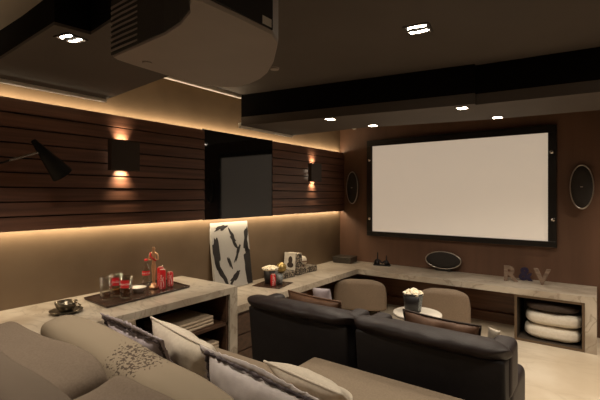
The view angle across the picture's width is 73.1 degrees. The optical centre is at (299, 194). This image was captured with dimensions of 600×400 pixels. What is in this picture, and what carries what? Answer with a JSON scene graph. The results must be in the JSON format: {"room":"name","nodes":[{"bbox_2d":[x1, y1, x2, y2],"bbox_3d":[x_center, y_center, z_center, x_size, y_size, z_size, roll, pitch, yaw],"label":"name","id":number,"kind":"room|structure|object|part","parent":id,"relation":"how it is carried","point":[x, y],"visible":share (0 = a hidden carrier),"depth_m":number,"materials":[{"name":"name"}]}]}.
{"room":"home theater","nodes":[
{"label":"home theater","id":0,"kind":"room"},
{"bbox_2d":[0,0,41,29],"bbox_3d":[-0.695,-1.002,0.122,4.665,0.293,2.175,0,0,36],"label":"ceiling","id":1,"kind":"structure","parent":0,"point":[10,10],"depth_m":1.87,"materials":[{"name":"paint"}]},
{"bbox_2d":[0,78,339,310],"bbox_3d":[-1.417,0.125,3.631,0.120,2.850,6.980,0,0,36],"label":"wall","id":2,"kind":"structure","parent":0,"point":[37,266],"depth_m":3.63,"materials":[{"name":"beige paint"}]},
{"bbox_2d":[0,139,71,180],"bbox_3d":[-1.910,-0.149,2.456,0.259,0.419,0.924,0,0,41],"label":"reading lamp","id":3,"kind":"object","parent":2,"relation":"attached to","point":[57,169],"visible":1,"depth_m":2.63,"materials":[{"name":"black metal"}]},
{"bbox_3d":[-1.637,-0.224,2.672,0.138,0.268,0.241,0,0,36],"label":"lamp shade","id":4,"kind":"part","parent":3,"relation":"part of","materials":[{"name":"black metal"}]},
{"bbox_2d":[0,96,204,231],"bbox_3d":[-2.170,-0.203,2.393,0.030,0.900,4.093,0,0,36],"label":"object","id":5,"kind":"structure","parent":2,"relation":"attached to","point":[169,185],"depth_m":3.13,"materials":[{"name":"brown wood"}]},
{"bbox_2d":[108,139,139,171],"bbox_3d":[-1.439,-0.318,3.302,0.075,0.244,0.244,0,0,36],"label":"wall sconce","id":6,"kind":"object","parent":2,"relation":"attached to","point":[123,155],"visible":1,"depth_m":3.26,"materials":[{"name":"brown metal"}]},
{"bbox_2d":[202,129,272,219],"bbox_3d":[-0.654,-0.205,4.469,0.028,0.913,1.060,0,0,36],"label":"mirror","id":7,"kind":"object","parent":2,"relation":"attached to","point":[238,182],"visible":0.96,"depth_m":4.40,"materials":[{"name":"black mirror"}]},
{"bbox_3d":[-0.965,-0.205,4.045,0.028,0.913,0.008,0,0,36],"label":"edge frame","id":8,"kind":"part","parent":7,"relation":"part of","materials":[{"name":"black"}]},
{"bbox_2d":[165,76,355,128],"bbox_3d":[-0.543,-1.023,4.273,0.040,0.050,4.670,0,0,36],"label":"trim","id":9,"kind":"structure","parent":2,"relation":"attached to","point":[210,88],"depth_m":3.81,"materials":[{"name":"white"}]},
{"bbox_2d":[272,141,343,214],"bbox_3d":[0.168,-0.203,5.581,0.030,0.900,1.716,0,0,36],"label":"wall panel","id":10,"kind":"object","parent":2,"relation":"attached to","point":[292,193],"depth_m":5.41,"materials":[{"name":"brown wood"}]},
{"bbox_2d":[308,163,320,181],"bbox_3d":[0.195,-0.305,5.530,0.075,0.244,0.244,0,0,36],"label":"wall sconce","id":11,"kind":"object","parent":2,"relation":"attached to","point":[314,170],"visible":1,"depth_m":5.47,"materials":[{"name":"brown metal"}]},
{"bbox_2d":[307,280,339,297],"bbox_3d":[-0.249,1.310,5.106,0.020,0.480,2.940,0,0,36],"label":"baseboard","id":12,"kind":"structure","parent":2,"relation":"attached to","point":[331,285],"depth_m":6.03,"materials":[{"name":"brown wood"}]},
{"bbox_2d":[215,0,599,94],"bbox_3d":[1.338,-1.088,2.894,4.665,0.120,4.670,0,0,36],"label":"ceiling","id":13,"kind":"structure","parent":0,"point":[320,41],"depth_m":2.63,"materials":[{"name":"beige paint"}]},
{"bbox_2d":[0,0,111,55],"bbox_3d":[-1.026,-0.878,2.208,1.628,0.299,0.823,0,0,36],"label":"trim","id":14,"kind":"structure","parent":13,"relation":"attached to","point":[88,15],"depth_m":1.78,"materials":[{"name":"black paint"}]},
{"bbox_2d":[0,19,167,98],"bbox_3d":[-1.028,-0.722,2.209,1.630,0.014,0.823,0,0,36],"label":"ceiling soffit","id":15,"kind":"structure","parent":14,"relation":"attached to","point":[89,68],"depth_m":2.24,"materials":[{"name":"beige paint"}]},
{"bbox_2d":[0,78,106,102],"bbox_3d":[-1.690,-0.720,2.718,0.040,0.050,0.785,0,0,36],"label":"trim","id":16,"kind":"structure","parent":15,"relation":"attached to","point":[3,81],"depth_m":2.72,"materials":[{"name":"white"}]},
{"bbox_2d":[53,32,87,43],"bbox_3d":[-1.042,-0.713,1.844,0.100,0.005,0.100,0,0,24],"label":"recessed light","id":17,"kind":"object","parent":15,"relation":"attached to","point":[68,37],"visible":1,"depth_m":1.85,"materials":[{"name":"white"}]},
{"bbox_2d":[111,0,278,87],"bbox_3d":[-0.291,-0.747,1.400,0.610,0.562,0.664,0,0,36],"label":"projector","id":18,"kind":"object","parent":13,"relation":"attached to","point":[214,43],"visible":1,"depth_m":1.26,"materials":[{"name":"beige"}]},
{"bbox_2d":[111,0,136,51],"bbox_3d":[-0.586,-0.560,1.339,0.052,0.150,0.198,0,0,-36],"label":"grille","id":19,"kind":"object","parent":18,"relation":"attached to","point":[123,12],"depth_m":1.32,"materials":[{"name":"black metal"}]},
{"bbox_3d":[-0.431,-0.568,1.187,0.050,0.184,0.571,0,0,-43],"label":"panel","id":20,"kind":"part","parent":18,"relation":"part of","materials":[{"name":"black"}]},
{"bbox_3d":[-0.157,-0.550,1.077,0.008,0.140,0.253,0,0,36],"label":"panel","id":21,"kind":"part","parent":18,"relation":"part of","materials":[{"name":"black"}]},
{"bbox_3d":[-0.094,-0.495,1.154,0.002,0.022,0.038,0,0,36],"label":"label plate","id":22,"kind":"part","parent":18,"relation":"part of","materials":[{"name":"grey"}]},
{"bbox_2d":[241,64,475,116],"bbox_3d":[0.615,-0.914,3.988,2.305,0.228,0.873,0,0,29],"label":"ceiling beam","id":23,"kind":"structure","parent":13,"relation":"attached to","point":[457,80],"depth_m":3.57,"materials":[{"name":"black paint"}]},
{"bbox_2d":[241,93,491,135],"bbox_3d":[0.615,-0.757,3.988,2.305,0.085,0.873,0,0,29],"label":"soffit","id":24,"kind":"structure","parent":23,"relation":"attached to","point":[441,109],"depth_m":3.74,"materials":[{"name":"beige paint"}]},
{"bbox_2d":[238,123,292,137],"bbox_3d":[-0.361,-0.720,4.530,0.040,0.050,0.880,0,0,36],"label":"trim","id":25,"kind":"structure","parent":24,"relation":"attached to","point":[239,124],"depth_m":4.43,"materials":[{"name":"white"}]},
{"bbox_2d":[455,106,469,109],"bbox_3d":[1.333,-0.713,3.326,0.100,0.005,0.100,0,0,33],"label":"recessed light","id":26,"kind":"object","parent":24,"relation":"attached to","point":[464,107],"visible":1,"depth_m":3.33,"materials":[{"name":"white"}]},
{"bbox_2d":[402,22,432,35],"bbox_3d":[0.731,-1.026,2.509,0.156,0.005,0.156,0,0,28],"label":"recessed light","id":27,"kind":"object","parent":13,"relation":"in","point":[422,28],"visible":1,"depth_m":2.51,"materials":[{"name":"white metal"}]},
{"bbox_2d":[476,47,599,93],"bbox_3d":[2.682,-0.914,2.882,2.553,0.228,0.742,0,0,31],"label":"trim","id":28,"kind":"structure","parent":13,"relation":"attached to","point":[582,65],"depth_m":2.99,"materials":[{"name":"black paint"}]},
{"bbox_2d":[332,298,599,399],"bbox_3d":[0.583,1.610,2.089,5.130,0.120,7.060,0,0,36],"label":"floor","id":29,"kind":"structure","parent":0,"point":[551,373],"depth_m":3.62,"materials":[{"name":"beige stone"}]},
{"bbox_2d":[0,276,236,353],"bbox_3d":[-1.984,1.164,2.123,0.750,0.772,3.878,0,0,36],"label":"counter","id":30,"kind":"object","parent":29,"relation":"on","point":[219,300],"visible":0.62,"depth_m":3.13,"materials":[{"name":"beige stone"}]},
{"bbox_2d":[48,299,82,314],"bbox_3d":[-1.546,0.741,2.677,0.200,0.074,0.200,0,0,36],"label":"bowl","id":31,"kind":"object","parent":30,"relation":"on","point":[65,306],"visible":1,"depth_m":2.65,"materials":[{"name":"silver"}]},
{"bbox_2d":[84,279,189,307],"bbox_3d":[-1.286,0.769,3.235,0.433,0.018,0.828,0,0,32],"label":"serving tray","id":32,"kind":"object","parent":30,"relation":"on","point":[146,293],"visible":0.74,"depth_m":3.08,"materials":[{"name":"paint"}]},
{"bbox_2d":[99,276,111,300],"bbox_3d":[-1.427,0.685,2.975,0.084,0.165,0.085,0,0,36],"label":"tumbler","id":33,"kind":"object","parent":32,"relation":"on","point":[105,295],"visible":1,"depth_m":2.96,"materials":[{"name":"clear glass"}]},
{"bbox_2d":[110,273,122,296],"bbox_3d":[-1.398,0.684,3.089,0.091,0.168,0.091,0,0,36],"label":"tumbler","id":34,"kind":"object","parent":32,"relation":"on","point":[115,290],"visible":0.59,"depth_m":3.06,"materials":[{"name":"clear glass"}]},
{"bbox_2d":[112,278,118,285],"bbox_3d":[-1.396,0.654,3.052,0.062,0.060,0.014,0,0,-4],"label":"print","id":35,"kind":"object","parent":34,"relation":"on","point":[115,281],"depth_m":3.05,"materials":[{"name":"red paper"}]},
{"bbox_2d":[119,275,132,298],"bbox_3d":[-1.300,0.688,3.029,0.095,0.160,0.095,0,0,36],"label":"tumbler","id":36,"kind":"object","parent":32,"relation":"on","point":[125,290],"visible":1,"depth_m":3.00,"materials":[{"name":"clear glass"}]},
{"bbox_2d":[120,280,128,287],"bbox_3d":[-1.297,0.659,2.990,0.064,0.058,0.014,0,0,-4],"label":"print","id":37,"kind":"object","parent":36,"relation":"on","point":[123,284],"depth_m":2.99,"materials":[{"name":"red paper"}]},
{"bbox_2d":[132,285,146,292],"bbox_3d":[-1.281,0.748,3.208,0.124,0.040,0.124,0,0,36],"label":"bowl","id":38,"kind":"object","parent":32,"relation":"on","point":[138,288],"visible":0.91,"depth_m":3.19,"materials":[{"name":"beige ceramic"}]},
{"bbox_2d":[142,259,149,285],"bbox_3d":[-1.311,0.656,3.453,0.067,0.223,0.067,0,0,36],"label":"bottle","id":39,"kind":"object","parent":32,"relation":"on","point":[144,273],"visible":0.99,"depth_m":3.43,"materials":[{"name":"clear glass"}]},
{"bbox_2d":[148,247,158,288],"bbox_3d":[-1.204,0.597,3.328,0.075,0.342,0.074,0,0,-35],"label":"figurine","id":40,"kind":"object","parent":32,"relation":"on","point":[153,285],"visible":1,"depth_m":3.32,"materials":[{"name":"gold metal"}]},
{"bbox_2d":[157,266,163,286],"bbox_3d":[-1.171,0.685,3.400,0.055,0.168,0.054,0,0,36],"label":"drink can","id":41,"kind":"object","parent":32,"relation":"on","point":[159,267],"visible":0.43,"depth_m":3.38,"materials":[{"name":"red metal"}]},
{"bbox_2d":[159,269,165,289],"bbox_3d":[-1.125,0.687,3.311,0.055,0.162,0.054,0,0,36],"label":"drink can","id":42,"kind":"object","parent":32,"relation":"on","point":[162,272],"visible":1,"depth_m":3.29,"materials":[{"name":"red metal"}]},
{"bbox_2d":[167,271,172,286],"bbox_3d":[-1.094,0.706,3.412,0.051,0.124,0.050,0,0,36],"label":"drink can","id":43,"kind":"object","parent":32,"relation":"on","point":[169,273],"visible":1,"depth_m":3.39,"materials":[{"name":"red metal"}]},
{"bbox_2d":[144,309,213,332],"bbox_3d":[-0.965,1.026,3.249,0.343,0.077,0.426,0,0,34],"label":"folded blanket","id":44,"kind":"object","parent":30,"relation":"on","point":[190,320],"visible":0.79,"depth_m":3.23,"materials":[{"name":"beige fabric"}]},
{"bbox_3d":[-2.011,1.077,2.090,0.715,0.023,3.792,0,0,36],"label":"shelf","id":45,"kind":"part","parent":30,"relation":"part of","materials":[{"name":"brown wood"}]},
{"bbox_2d":[197,335,218,347],"bbox_3d":[-0.896,1.263,3.310,0.325,0.103,0.346,0,0,34],"label":"folded blanket","id":46,"kind":"object","parent":30,"relation":"on","point":[214,343],"visible":0.11,"depth_m":3.36,"materials":[{"name":"beige fabric"}]},
{"bbox_3d":[-0.863,1.192,3.652,0.750,0.717,0.086,0,0,36],"label":"panel","id":47,"kind":"part","parent":30,"relation":"part of","materials":[{"name":"grey stone"}]},
{"bbox_2d":[237,291,306,358],"bbox_3d":[-0.515,1.306,4.212,0.608,0.487,1.215,0,0,36],"label":"base cabinet","id":48,"kind":"object","parent":29,"relation":"on","point":[244,344],"visible":0.07,"depth_m":3.71,"materials":[{"name":"brown wood"}]},
{"bbox_3d":[-0.277,1.340,4.038,0.018,0.140,1.195,0,0,36],"label":"drawer","id":49,"kind":"part","parent":48,"relation":"part of","materials":[{"name":"brown wood"}]},
{"bbox_3d":[-0.277,1.470,4.038,0.018,0.100,1.195,0,0,36],"label":"drawer","id":50,"kind":"part","parent":48,"relation":"part of","materials":[{"name":"brown wood"}]},
{"bbox_3d":[-0.277,1.175,4.038,0.018,0.170,1.195,0,0,36],"label":"drawer","id":51,"kind":"part","parent":48,"relation":"part of","materials":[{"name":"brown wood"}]},
{"bbox_2d":[247,293,369,368],"bbox_3d":[0.224,1.122,2.974,0.835,0.856,1.037,0,0,36],"label":"sofa","id":52,"kind":"object","parent":29,"relation":"on","point":[283,330],"visible":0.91,"depth_m":2.58,"materials":[{"name":"grey leather"}]},
{"bbox_2d":[288,290,341,308],"bbox_3d":[0.119,0.903,3.037,0.474,0.334,0.166,0,0,30],"label":"cushion","id":53,"kind":"object","parent":52,"relation":"on","point":[293,295],"visible":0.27,"depth_m":2.98,"materials":[{"name":"brown leather"}]},
{"bbox_2d":[313,288,331,298],"bbox_3d":[0.178,0.818,3.140,0.125,0.198,0.149,0,0,-34],"label":"cushion","id":54,"kind":"object","parent":52,"relation":"on","point":[318,292],"visible":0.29,"depth_m":3.10,"materials":[{"name":"grey fabric"}]},
{"bbox_2d":[334,279,386,312],"bbox_3d":[0.788,1.300,5.281,0.668,0.500,0.556,0,0,11],"label":"tub chair","id":55,"kind":"object","parent":29,"relation":"on","point":[370,295],"visible":0.9,"depth_m":5.03,"materials":[{"name":"beige fabric"}]},
{"bbox_2d":[237,261,596,354],"bbox_3d":[1.045,1.274,4.156,3.229,0.553,2.979,0,0,36],"label":"countertop","id":56,"kind":"structure","parent":29,"relation":"on","point":[328,272],"depth_m":4.56,"materials":[{"name":"beige stone"}]},
{"bbox_2d":[210,221,252,286],"bbox_3d":[-0.743,0.645,4.389,0.120,0.701,0.550,0,0,36],"label":"picture","id":57,"kind":"object","parent":56,"relation":"on","point":[229,241],"visible":0.94,"depth_m":4.37,"materials":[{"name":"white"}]},
{"bbox_2d":[252,281,292,288],"bbox_3d":[-0.301,0.994,4.511,0.340,0.006,0.340,0,0,24],"label":"place mat","id":58,"kind":"object","parent":56,"relation":"on","point":[261,284],"visible":0.74,"depth_m":4.43,"materials":[{"name":"wood"}]},
{"bbox_2d":[263,268,277,283],"bbox_3d":[-0.330,0.905,4.564,0.174,0.169,0.174,0,0,36],"label":"bucket","id":59,"kind":"object","parent":58,"relation":"on","point":[267,274],"visible":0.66,"depth_m":4.50,"materials":[{"name":"black metal"}]},
{"bbox_2d":[262,265,278,270],"bbox_3d":[-0.332,0.815,4.565,0.194,0.052,0.197,0,0,36],"label":"popcorn","id":60,"kind":"object","parent":59,"relation":"in","point":[269,267],"visible":0.98,"depth_m":4.52,"materials":[{"name":"beige food"}]},
{"bbox_2d":[270,274,275,285],"bbox_3d":[-0.293,0.927,4.419,0.059,0.128,0.058,0,0,36],"label":"drink can","id":61,"kind":"object","parent":58,"relation":"on","point":[272,276],"visible":1,"depth_m":4.39,"materials":[{"name":"red metal"}]},
{"bbox_2d":[276,274,282,284],"bbox_3d":[-0.225,0.936,4.505,0.075,0.107,0.075,0,0,36],"label":"paper cup","id":62,"kind":"object","parent":58,"relation":"on","point":[279,276],"visible":1,"depth_m":4.48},
{"bbox_2d":[277,270,294,278],"bbox_3d":[-0.245,0.965,4.892,0.200,0.065,0.340,0,0,39],"label":"book","id":63,"kind":"object","parent":56,"relation":"on","point":[288,273],"visible":0.5,"depth_m":4.88,"materials":[{"name":"beige paper"}]},
{"bbox_2d":[277,262,285,272],"bbox_3d":[-0.225,0.869,4.852,0.124,0.124,0.124,0,0,36],"label":"ball","id":64,"kind":"object","parent":63,"relation":"on","point":[282,267],"visible":0.92,"depth_m":4.81,"materials":[{"name":"gold metal"}]},
{"bbox_2d":[284,252,301,274],"bbox_3d":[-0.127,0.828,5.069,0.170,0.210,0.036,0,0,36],"label":"photo frame","id":65,"kind":"object","parent":63,"relation":"on","point":[289,258],"visible":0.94,"depth_m":5.06,"materials":[{"name":"paper"}]},
{"bbox_2d":[285,254,293,268],"bbox_3d":[-0.127,0.828,5.069,0.136,0.174,0.006,0,-6,36],"label":"photograph","id":66,"kind":"object","parent":65,"relation":"attached to","point":[287,255],"depth_m":5.08},
{"bbox_2d":[302,264,316,273],"bbox_3d":[0.051,0.962,5.295,0.200,0.070,0.300,0,0,38],"label":"book","id":67,"kind":"object","parent":56,"relation":"on","point":[306,268],"visible":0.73,"depth_m":5.25,"materials":[{"name":"beige paper"}]},
{"bbox_2d":[302,256,306,266],"bbox_3d":[0.025,0.858,5.277,0.135,0.138,0.135,0,0,36],"label":"ball","id":68,"kind":"object","parent":67,"relation":"on","point":[304,260],"visible":0.49,"depth_m":5.23,"materials":[{"name":"beige"}]},
{"bbox_2d":[332,254,356,263],"bbox_3d":[0.669,0.952,6.020,0.296,0.090,0.256,0,0,30],"label":"lidded box","id":69,"kind":"object","parent":56,"relation":"on","point":[347,259],"visible":1,"depth_m":5.94,"materials":[{"name":"paint"}]},
{"bbox_3d":[0.669,0.919,6.020,0.296,0.022,0.256,0,0,30],"label":"lid","id":70,"kind":"part","parent":69,"relation":"part of","materials":[{"name":"paint"}]},
{"bbox_2d":[373,252,390,266],"bbox_3d":[1.158,0.902,5.723,0.238,0.190,0.075,0,0,28],"label":"figurine","id":71,"kind":"object","parent":56,"relation":"on","point":[377,261],"visible":1,"depth_m":5.71,"materials":[{"name":"black"}]},
{"bbox_2d":[425,251,461,270],"bbox_3d":[1.883,0.863,5.316,0.466,0.255,0.090,0,0,37],"label":"speaker","id":72,"kind":"object","parent":56,"relation":"on","point":[441,260],"visible":1,"depth_m":5.28},
{"bbox_2d":[504,265,517,281],"bbox_3d":[2.443,0.909,4.690,0.146,0.175,0.035,0,0,28],"label":"wooden letter","id":73,"kind":"object","parent":56,"relation":"on","point":[506,267],"visible":1,"depth_m":4.69,"materials":[{"name":"brown wood"}]},
{"bbox_2d":[519,267,532,280],"bbox_3d":[2.631,0.919,4.718,0.145,0.154,0.031,0,0,32],"label":"navy letter","id":74,"kind":"object","parent":56,"relation":"on","point":[523,273],"visible":1,"depth_m":4.71,"materials":[{"name":"blue wood"}]},
{"bbox_2d":[534,268,550,284],"bbox_3d":[2.688,0.908,4.495,0.165,0.177,0.035,0,0,40],"label":"wooden letter","id":75,"kind":"object","parent":56,"relation":"on","point":[541,279],"visible":1,"depth_m":4.48,"materials":[{"name":"brown wood"}]},
{"bbox_3d":[3.013,1.306,4.189,0.095,0.488,0.599,0,0,36],"label":"leg","id":76,"kind":"part","parent":56,"relation":"part of","materials":[{"name":"grey stone"}]},
{"bbox_2d":[393,307,441,319],"bbox_3d":[0.972,1.262,3.355,0.390,0.576,0.390,0,0,36],"label":"side table","id":77,"kind":"object","parent":29,"relation":"on","point":[398,312],"visible":0.29,"depth_m":3.36,"materials":[{"name":"beige ceramic"}]},
{"bbox_2d":[402,290,422,312],"bbox_3d":[0.947,0.895,3.397,0.174,0.156,0.174,0,0,36],"label":"bucket","id":78,"kind":"object","parent":77,"relation":"on","point":[411,302],"visible":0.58,"depth_m":3.33,"materials":[{"name":"black metal"}]},
{"bbox_2d":[403,288,423,296],"bbox_3d":[0.951,0.811,3.395,0.168,0.060,0.170,0,0,36],"label":"popcorn","id":79,"kind":"object","parent":78,"relation":"in","point":[413,291],"visible":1,"depth_m":3.36,"materials":[{"name":"beige food"}]},
{"bbox_3d":[0.996,0.892,3.343,0.057,0.122,0.020,0,0,-42],"label":"printed panel","id":80,"kind":"part","parent":78,"relation":"part of","materials":[{"name":"white paper"}]},
{"bbox_2d":[354,312,524,399],"bbox_3d":[0.907,1.122,2.474,0.835,0.856,1.037,0,0,37],"label":"sofa","id":81,"kind":"object","parent":29,"relation":"on","point":[466,366],"visible":1,"depth_m":2.06,"materials":[{"name":"grey leather"}]},
{"bbox_2d":[403,309,481,335],"bbox_3d":[0.867,0.906,2.491,0.475,0.356,0.166,0,0,31],"label":"cushion","id":82,"kind":"object","parent":81,"relation":"on","point":[411,316],"visible":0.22,"depth_m":2.44,"materials":[{"name":"brown fabric"}]},
{"bbox_2d":[487,327,499,337],"bbox_3d":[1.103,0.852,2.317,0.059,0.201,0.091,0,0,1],"label":"cushion","id":83,"kind":"object","parent":81,"relation":"on","point":[492,333],"visible":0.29,"depth_m":2.29,"materials":[{"name":"beige fabric"}]},
{"bbox_3d":[1.105,1.225,2.164,0.124,0.550,0.410,0,0,37],"label":"armrest","id":84,"kind":"part","parent":81,"relation":"part of","materials":[{"name":"beige fabric"}]},
{"bbox_2d":[422,288,470,323],"bbox_3d":[1.666,1.293,4.699,0.568,0.514,0.556,0,0,20],"label":"tub chair","id":85,"kind":"object","parent":29,"relation":"on","point":[454,305],"visible":0.67,"depth_m":4.43,"materials":[{"name":"beige fabric"}]},
{"bbox_2d":[514,294,584,352],"bbox_3d":[2.717,1.307,4.393,0.618,0.486,0.562,0,0,36],"label":"cubby shelf","id":86,"kind":"object","parent":29,"relation":"on","point":[520,305],"visible":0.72,"depth_m":4.29,"materials":[{"name":"brown"}]},
{"bbox_2d":[524,319,581,342],"bbox_3d":[2.726,1.455,4.360,0.552,0.197,0.451,-1,0,36],"label":"cushion","id":87,"kind":"object","parent":86,"relation":"in","point":[553,333],"visible":0.67,"depth_m":4.19,"materials":[{"name":"white fabric"}]},
{"bbox_2d":[526,307,581,328],"bbox_3d":[2.732,1.303,4.359,0.524,0.187,0.441,-1,0,36],"label":"cushion","id":88,"kind":"object","parent":87,"relation":"on","point":[571,321],"visible":0.63,"depth_m":4.19,"materials":[{"name":"white fabric"}]},
{"bbox_2d":[526,298,580,313],"bbox_3d":[2.727,1.171,4.359,0.492,0.148,0.447,-1,0,36],"label":"cushion","id":89,"kind":"object","parent":88,"relation":"on","point":[566,308],"visible":0.71,"depth_m":4.19,"materials":[{"name":"fabric"}]},
{"bbox_3d":[2.877,1.308,4.610,0.577,0.440,0.018,0,0,36],"label":"panel","id":90,"kind":"part","parent":86,"relation":"part of","materials":[{"name":"brown"}]},
{"bbox_3d":[-0.133,1.450,0.470,4.170,0.200,3.400,0,0,36],"label":"trim","id":91,"kind":"structure","parent":29,"relation":"on","visible":0},
{"bbox_2d":[0,319,463,399],"bbox_3d":[-0.356,0.950,1.653,2.380,0.799,1.645,0,0,36],"label":"sofa","id":92,"kind":"object","parent":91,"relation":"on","point":[33,365],"visible":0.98,"depth_m":1.53,"materials":[{"name":"fabric"}]},
{"bbox_2d":[0,322,107,399],"bbox_3d":[-1.114,0.849,1.721,1.019,0.463,0.320,-1,11,36],"label":"cushion","id":93,"kind":"object","parent":92,"relation":"on","point":[72,369],"depth_m":1.54,"materials":[{"name":"beige fabric"}]},
{"bbox_2d":[73,376,174,399],"bbox_3d":[-0.294,0.851,1.112,1.074,0.463,0.307,1,12,37],"label":"cushion","id":94,"kind":"object","parent":92,"relation":"on","point":[118,387],"depth_m":1.33,"materials":[{"name":"beige fabric"}]},
{"bbox_3d":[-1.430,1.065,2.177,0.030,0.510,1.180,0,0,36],"label":"arm","id":95,"kind":"part","parent":92,"relation":"part of","materials":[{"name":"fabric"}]},
{"bbox_2d":[100,313,172,361],"bbox_3d":[-0.810,0.825,2.088,0.590,0.388,0.190,0,0,35],"label":"cushion","id":96,"kind":"object","parent":92,"relation":"on","point":[155,344],"visible":0.32,"depth_m":1.97,"materials":[{"name":"grey fabric"}]},
{"bbox_2d":[40,315,234,399],"bbox_3d":[-0.756,0.817,1.771,1.439,0.395,0.288,0,0,34],"label":"bolster cushion","id":97,"kind":"object","parent":92,"relation":"on","point":[118,354],"visible":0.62,"depth_m":1.67,"materials":[{"name":"beige fabric"}]},
{"bbox_2d":[150,316,216,377],"bbox_3d":[-0.571,0.828,2.063,0.559,0.356,0.195,0,0,42],"label":"cushion","id":98,"kind":"object","parent":92,"relation":"on","point":[183,347],"visible":0.44,"depth_m":1.96,"materials":[{"name":"beige fabric"}]},
{"bbox_3d":[-0.828,1.030,2.030,1.065,0.200,1.135,0,0,36],"label":"seat","id":99,"kind":"part","parent":92,"relation":"part of","materials":[{"name":"fabric"}]},
{"bbox_2d":[200,345,318,399],"bbox_3d":[-0.187,0.883,1.730,0.669,0.385,0.166,0,0,28],"label":"cushion","id":100,"kind":"object","parent":92,"relation":"on","point":[241,380],"visible":0.88,"depth_m":1.69,"materials":[{"name":"beige fabric"}]},
{"bbox_2d":[263,360,352,399],"bbox_3d":[0.066,0.916,1.923,0.460,0.234,0.241,0,0,38],"label":"cushion","id":101,"kind":"object","parent":92,"relation":"on","point":[316,385],"visible":0.82,"depth_m":1.82,"materials":[{"name":"beige fabric"}]},
{"bbox_3d":[0.119,1.040,1.503,1.065,0.220,1.325,0,0,36],"label":"seat","id":102,"kind":"part","parent":92,"relation":"part of","materials":[{"name":"fabric"}]},
{"bbox_2d":[340,110,599,337],"bbox_3d":[2.647,0.125,4.904,4.930,2.850,0.120,0,0,36],"label":"wall","id":103,"kind":"structure","parent":0,"point":[575,259],"depth_m":4.88,"materials":[{"name":"brown wood"}]},
{"bbox_2d":[346,172,358,203],"bbox_3d":[0.799,-0.110,6.138,0.200,0.491,0.074,0,0,36],"label":"speaker","id":104,"kind":"object","parent":103,"relation":"attached to","point":[352,186],"visible":1,"depth_m":6.11},
{"bbox_2d":[341,274,513,324],"bbox_3d":[1.627,1.310,5.534,2.480,0.480,0.070,0,0,36],"label":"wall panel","id":105,"kind":"structure","parent":103,"relation":"attached to","point":[501,302],"depth_m":5.11,"materials":[{"name":"brown wood"}]},
{"bbox_2d":[367,124,556,247],"bbox_3d":[1.953,-0.100,5.292,2.375,1.396,0.076,0,0,36],"label":"projection screen","id":106,"kind":"object","parent":103,"relation":"attached to","point":[499,186],"visible":1,"depth_m":5.15,"materials":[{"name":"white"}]},
{"bbox_2d":[569,164,593,208],"bbox_3d":[3.098,-0.089,4.453,0.223,0.491,0.074,0,0,36],"label":"speaker","id":107,"kind":"object","parent":103,"relation":"attached to","point":[581,186],"visible":1,"depth_m":4.43},
{"bbox_3d":[2.655,0.125,0.645,0.120,2.850,6.980,0,0,36],"label":"wall","id":108,"kind":"structure","parent":0,"visible":0},
{"bbox_2d":[476,80,599,118],"bbox_3d":[2.682,-0.757,2.882,2.553,0.085,0.742,0,0,31],"label":"trim","id":109,"kind":"structure","parent":108,"relation":"attached to","point":[577,96],"depth_m":3.13,"materials":[{"name":"beige paint"}]}
]}

